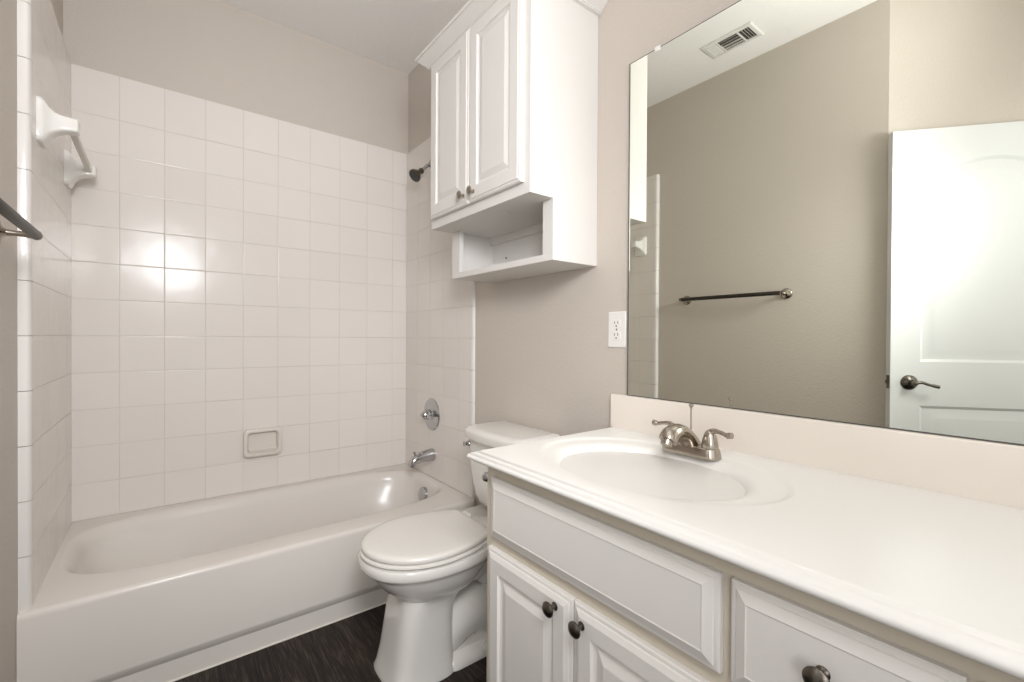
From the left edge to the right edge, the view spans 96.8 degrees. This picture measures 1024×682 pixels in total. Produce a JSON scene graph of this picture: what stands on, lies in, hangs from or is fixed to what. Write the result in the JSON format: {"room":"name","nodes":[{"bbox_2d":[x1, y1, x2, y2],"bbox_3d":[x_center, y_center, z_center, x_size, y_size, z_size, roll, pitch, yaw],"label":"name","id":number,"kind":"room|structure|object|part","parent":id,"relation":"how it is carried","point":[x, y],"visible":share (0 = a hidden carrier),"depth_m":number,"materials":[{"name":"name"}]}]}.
{"room":"bathroom","nodes":[
{"label":"bathroom","id":0,"kind":"room"},
{"bbox_2d":[0,0,62,681],"bbox_3d":[-1.298,-0.254,1.078,0.116,2.688,2.103,0,0,-38],"label":"wall","id":1,"kind":"structure","parent":0,"point":[8,8],"depth_m":1.17,"materials":[{"name":"beige paint"}]},
{"bbox_2d":[0,198,42,242],"bbox_3d":[-1.013,-0.257,0.869,0.079,0.058,0.638,0,0,-38],"label":"towel bar","id":2,"kind":"object","parent":1,"relation":"attached to","point":[28,230],"visible":1,"depth_m":1.01,"materials":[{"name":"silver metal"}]},
{"bbox_3d":[-1.191,-0.260,1.099,0.079,0.058,0.058,0,0,-38],"label":"post","id":3,"kind":"part","parent":2,"relation":"part of","materials":[{"name":"silver metal"}]},
{"bbox_2d":[174,604,486,681],"bbox_3d":[-0.397,1.139,0.516,2.594,0.080,4.121,0,0,-38],"label":"floor","id":4,"kind":"structure","parent":0,"point":[345,650],"depth_m":1.55,"materials":[{"name":"brown wood"}]},
{"bbox_2d":[16,463,474,681],"bbox_3d":[-0.993,0.914,1.984,1.476,0.347,0.762,0,0,-38],"label":"bathtub","id":5,"kind":"object","parent":4,"relation":"on","point":[174,592],"visible":0.82,"depth_m":1.63,"materials":[{"name":"white ceramic"}]},
{"bbox_3d":[-0.474,0.817,2.418,0.031,0.077,0.076,0,0,-38],"label":"overflow plate","id":6,"kind":"part","parent":5,"relation":"part of","materials":[{"name":"silver metal"}]},
{"bbox_2d":[17,0,475,611],"bbox_3d":[-0.991,-0.016,1.991,1.487,2.202,0.750,0,0,-38],"label":"tile surround","id":7,"kind":"object","parent":4,"relation":"on","point":[223,272],"visible":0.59,"depth_m":2.12,"materials":[{"name":"white tile"}]},
{"bbox_3d":[-1.578,-0.189,1.554,0.024,1.858,0.708,0,0,-38],"label":"tile panel","id":8,"kind":"part","parent":7,"relation":"part of","materials":[{"name":"white tile"}]},
{"bbox_2d":[36,95,96,188],"bbox_3d":[-1.519,-0.653,1.567,0.086,0.132,0.576,0,0,-38],"label":"towel bar","id":9,"kind":"object","parent":7,"relation":"attached to","point":[50,124],"visible":1,"depth_m":1.38,"materials":[{"name":"white ceramic"}]},
{"bbox_3d":[-1.372,-0.650,1.378,0.086,0.132,0.096,0,0,-38],"label":"post","id":10,"kind":"part","parent":9,"relation":"part of","materials":[{"name":"white ceramic"}]},
{"bbox_3d":[-1.666,-0.655,1.757,0.086,0.132,0.096,0,0,-38],"label":"post","id":11,"kind":"part","parent":9,"relation":"part of","materials":[{"name":"white ceramic"}]},
{"bbox_3d":[-1.213,-0.192,2.289,1.458,1.857,0.005,0,0,-38],"label":"tile panel","id":12,"kind":"part","parent":7,"relation":"part of","materials":[{"name":"white tile"}]},
{"bbox_2d":[243,427,281,457],"bbox_3d":[-1.236,0.499,2.253,0.168,0.136,0.034,0,0,-38],"label":"soap dish","id":13,"kind":"object","parent":7,"relation":"attached to","point":[262,441],"visible":1,"depth_m":2.25,"materials":[{"name":"beige ceramic"}]},
{"bbox_2d":[409,160,430,181],"bbox_3d":[-0.488,-0.920,2.437,0.127,0.140,0.073,0,0,-38],"label":"shower","id":14,"kind":"object","parent":7,"relation":"attached to","point":[415,175],"visible":0.94,"depth_m":2.42,"materials":[{"name":"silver metal"}]},
{"bbox_3d":[-0.467,-0.940,2.461,0.062,0.058,0.019,0,0,-38],"label":"shower arm","id":15,"kind":"part","parent":14,"relation":"part of","materials":[{"name":"silver metal"}]},
{"bbox_2d":[408,448,435,467],"bbox_3d":[-0.485,0.625,2.421,0.140,0.087,0.063,0,0,-38],"label":"tub spout","id":16,"kind":"object","parent":7,"relation":"attached to","point":[427,455],"visible":1,"depth_m":2.40,"materials":[{"name":"silver metal"}]},
{"bbox_2d":[420,398,439,429],"bbox_3d":[-0.462,0.398,2.449,0.069,0.174,0.174,0,0,-38],"label":"shower valve","id":17,"kind":"object","parent":7,"relation":"attached to","point":[431,413],"visible":1,"depth_m":2.43,"materials":[{"name":"silver metal"}]},
{"bbox_3d":[-0.452,0.398,2.425,0.054,0.054,0.103,0,0,-38],"label":"handle","id":18,"kind":"part","parent":17,"relation":"part of","materials":[{"name":"silver metal"}]},
{"bbox_3d":[-0.416,-0.188,2.455,0.010,1.858,0.708,0,0,-38],"label":"tile panel","id":19,"kind":"part","parent":7,"relation":"part of","materials":[{"name":"white tile"}]},
{"bbox_2d":[358,421,559,681],"bbox_3d":[-0.200,0.725,1.620,0.674,0.773,0.397,0,0,-38],"label":"toilet","id":20,"kind":"object","parent":4,"relation":"on","point":[431,567],"visible":0.73,"depth_m":1.47,"materials":[{"name":"white ceramic"}]},
{"bbox_3d":[-0.301,0.681,1.546,0.419,0.015,0.366,0,0,-38],"label":"seat","id":21,"kind":"part","parent":20,"relation":"part of","materials":[{"name":"white plastic"}]},
{"bbox_3d":[-0.301,0.661,1.546,0.411,0.024,0.358,0,0,-38],"label":"seat lid","id":22,"kind":"part","parent":20,"relation":"part of","materials":[{"name":"white plastic"}]},
{"bbox_3d":[-0.179,0.408,1.805,0.032,0.024,0.026,0,0,-38],"label":"flush lever","id":23,"kind":"part","parent":20,"relation":"part of","materials":[{"name":"silver metal"}]},
{"bbox_3d":[-0.010,0.519,1.746,0.203,0.268,0.354,0,0,-38],"label":"tank","id":24,"kind":"part","parent":20,"relation":"part of","materials":[{"name":"white ceramic"}]},
{"bbox_3d":[-0.014,0.362,1.741,0.232,0.046,0.368,0,0,-38],"label":"tank lid","id":25,"kind":"part","parent":20,"relation":"part of","materials":[{"name":"white ceramic"}]},
{"bbox_2d":[487,451,1023,681],"bbox_3d":[0.582,0.706,0.715,0.562,0.796,1.505,0,0,-38],"label":"vanity cabinet","id":26,"kind":"object","parent":4,"relation":"on","point":[577,592],"visible":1,"depth_m":0.80,"materials":[{"name":"white paint"}]},
{"bbox_2d":[482,472,487,482],"bbox_3d":[-0.001,0.364,1.247,0.181,0.036,0.056,0,0,-38],"label":"toilet paper holder","id":27,"kind":"object","parent":26,"relation":"attached to","point":[485,474],"visible":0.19,"depth_m":1.20,"materials":[{"name":"silver metal"}]},
{"bbox_3d":[0.031,0.748,1.026,0.019,0.465,0.297,0,0,-38],"label":"cabinet door","id":28,"kind":"part","parent":26,"relation":"part of","materials":[{"name":"white paint"}]},
{"bbox_3d":[0.078,0.547,0.929,0.028,0.031,0.031,0,0,-38],"label":"knob","id":29,"kind":"part","parent":26,"relation":"part of","materials":[{"name":"grey metal"}]},
{"bbox_3d":[0.124,0.551,0.870,0.028,0.031,0.031,0,0,-38],"label":"knob","id":30,"kind":"part","parent":26,"relation":"part of","materials":[{"name":"grey metal"}]},
{"bbox_3d":[0.128,0.415,0.902,0.019,0.149,0.587,0,0,-38],"label":"false drawer","id":31,"kind":"part","parent":26,"relation":"part of","materials":[{"name":"white paint"}]},
{"bbox_3d":[0.214,0.750,0.790,0.019,0.465,0.296,0,0,-38],"label":"cabinet door","id":32,"kind":"part","parent":26,"relation":"part of","materials":[{"name":"white paint"}]},
{"bbox_2d":[467,393,1023,679],"bbox_3d":[0.579,0.301,0.717,0.563,0.246,1.540,0,0,-38],"label":"countertop","id":33,"kind":"structure","parent":26,"relation":"on","point":[920,535],"depth_m":0.77,"materials":[{"name":"white stone"}]},
{"bbox_2d":[651,404,733,460],"bbox_3d":[0.444,0.225,1.151,0.168,0.132,0.169,0,0,5],"label":"sink faucet","id":34,"kind":"object","parent":33,"relation":"on","point":[677,438],"visible":1,"depth_m":1.10,"materials":[{"name":"silver metal"}]},
{"bbox_3d":[0.404,0.221,1.213,0.017,0.019,0.063,0,1,-44],"label":"lever","id":35,"kind":"part","parent":34,"relation":"part of","materials":[{"name":"silver metal"}]},
{"bbox_3d":[0.420,0.247,1.127,0.149,0.089,0.050,0,0,-38],"label":"spout","id":36,"kind":"part","parent":34,"relation":"part of","materials":[{"name":"silver metal"}]},
{"bbox_3d":[0.455,0.218,1.154,0.004,0.101,0.003,0,0,-38],"label":"pop rod","id":37,"kind":"part","parent":34,"relation":"part of","materials":[{"name":"silver metal"}]},
{"bbox_3d":[0.454,0.273,1.154,0.056,0.026,0.153,0,0,-38],"label":"plate","id":38,"kind":"part","parent":34,"relation":"part of","materials":[{"name":"silver metal"}]},
{"bbox_3d":[0.485,0.243,1.113,0.043,0.051,0.043,0,0,-38],"label":"handle","id":39,"kind":"part","parent":34,"relation":"part of","materials":[{"name":"silver metal"}]},
{"bbox_3d":[0.499,0.222,1.090,0.017,0.019,0.063,0,0,-31],"label":"lever","id":40,"kind":"part","parent":34,"relation":"part of","materials":[{"name":"silver metal"}]},
{"bbox_3d":[0.371,0.408,0.550,0.028,0.031,0.031,0,0,-38],"label":"knob","id":41,"kind":"part","parent":26,"relation":"part of","materials":[{"name":"grey metal"}]},
{"bbox_3d":[0.391,0.419,0.562,0.019,0.149,0.242,0,0,-38],"label":"drawer","id":42,"kind":"part","parent":26,"relation":"part of","materials":[{"name":"white paint"}]},
{"bbox_2d":[218,0,468,73],"bbox_3d":[-0.381,-1.629,0.497,2.594,0.080,4.121,0,0,-38],"label":"ceiling","id":43,"kind":"structure","parent":0,"point":[390,33],"depth_m":2.27,"materials":[{"name":"white paint"}]},
{"bbox_2d":[407,0,738,505],"bbox_3d":[0.589,-0.244,1.264,0.120,2.688,4.121,0,0,-38],"label":"wall","id":44,"kind":"structure","parent":0,"point":[544,360],"depth_m":1.61,"materials":[{"name":"beige paint"}]},
{"bbox_2d":[415,0,607,282],"bbox_3d":[-0.039,-0.706,1.687,0.353,0.894,0.731,0,0,-38],"label":"upper cabinet","id":45,"kind":"object","parent":44,"relation":"attached to","point":[514,83],"visible":1,"depth_m":1.51,"materials":[{"name":"white paint"}]},
{"bbox_3d":[-0.237,-0.800,1.727,0.019,0.622,0.288,0,0,-38],"label":"cabinet door","id":46,"kind":"part","parent":45,"relation":"part of","materials":[{"name":"white paint"}]},
{"bbox_3d":[-0.185,-0.521,1.624,0.027,0.029,0.029,0,0,-38],"label":"knob","id":47,"kind":"part","parent":45,"relation":"part of","materials":[{"name":"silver metal"}]},
{"bbox_3d":[-0.144,-0.521,1.571,0.027,0.029,0.030,0,0,-38],"label":"knob","id":48,"kind":"part","parent":45,"relation":"part of","materials":[{"name":"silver metal"}]},
{"bbox_3d":[-0.058,-0.797,1.496,0.019,0.622,0.292,0,0,-38],"label":"cabinet door","id":49,"kind":"part","parent":45,"relation":"part of","materials":[{"name":"white paint"}]},
{"bbox_3d":[-0.036,-1.128,1.684,0.353,0.049,0.731,0,0,-38],"label":"crown moulding","id":50,"kind":"part","parent":45,"relation":"part of","materials":[{"name":"white paint"}]},
{"bbox_2d":[608,311,626,347],"bbox_3d":[0.341,-0.037,1.479,0.007,0.117,0.073,0,0,-38],"label":"wall outlet","id":51,"kind":"object","parent":44,"relation":"attached to","point":[617,321],"visible":1,"depth_m":1.47,"materials":[{"name":"white plastic"}]},
{"bbox_2d":[612,319,620,327],"bbox_3d":[0.340,-0.057,1.478,0.002,0.029,0.033,0,0,-38],"label":"receptacle","id":52,"kind":"object","parent":51,"relation":"attached to","point":[616,323],"depth_m":1.48,"materials":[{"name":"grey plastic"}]},
{"bbox_2d":[612,331,620,339],"bbox_3d":[0.340,-0.018,1.478,0.002,0.029,0.033,0,0,-38],"label":"receptacle","id":53,"kind":"object","parent":51,"relation":"attached to","point":[616,335],"depth_m":1.48,"materials":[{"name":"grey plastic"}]},
{"bbox_2d":[610,393,1023,508],"bbox_3d":[0.797,0.232,0.879,0.020,0.106,1.530,0,0,-38],"label":"backsplash","id":54,"kind":"structure","parent":44,"relation":"attached to","point":[981,470],"depth_m":0.95,"materials":[{"name":"stone"}]},
{"bbox_2d":[627,0,1023,445],"bbox_3d":[0.820,-0.346,0.854,0.016,1.047,1.472,0,0,-38],"label":"mirror","id":55,"kind":"object","parent":44,"relation":"attached to","point":[826,197],"visible":1,"depth_m":0.99,"materials":[{"name":"silver mirror"}]}
]}

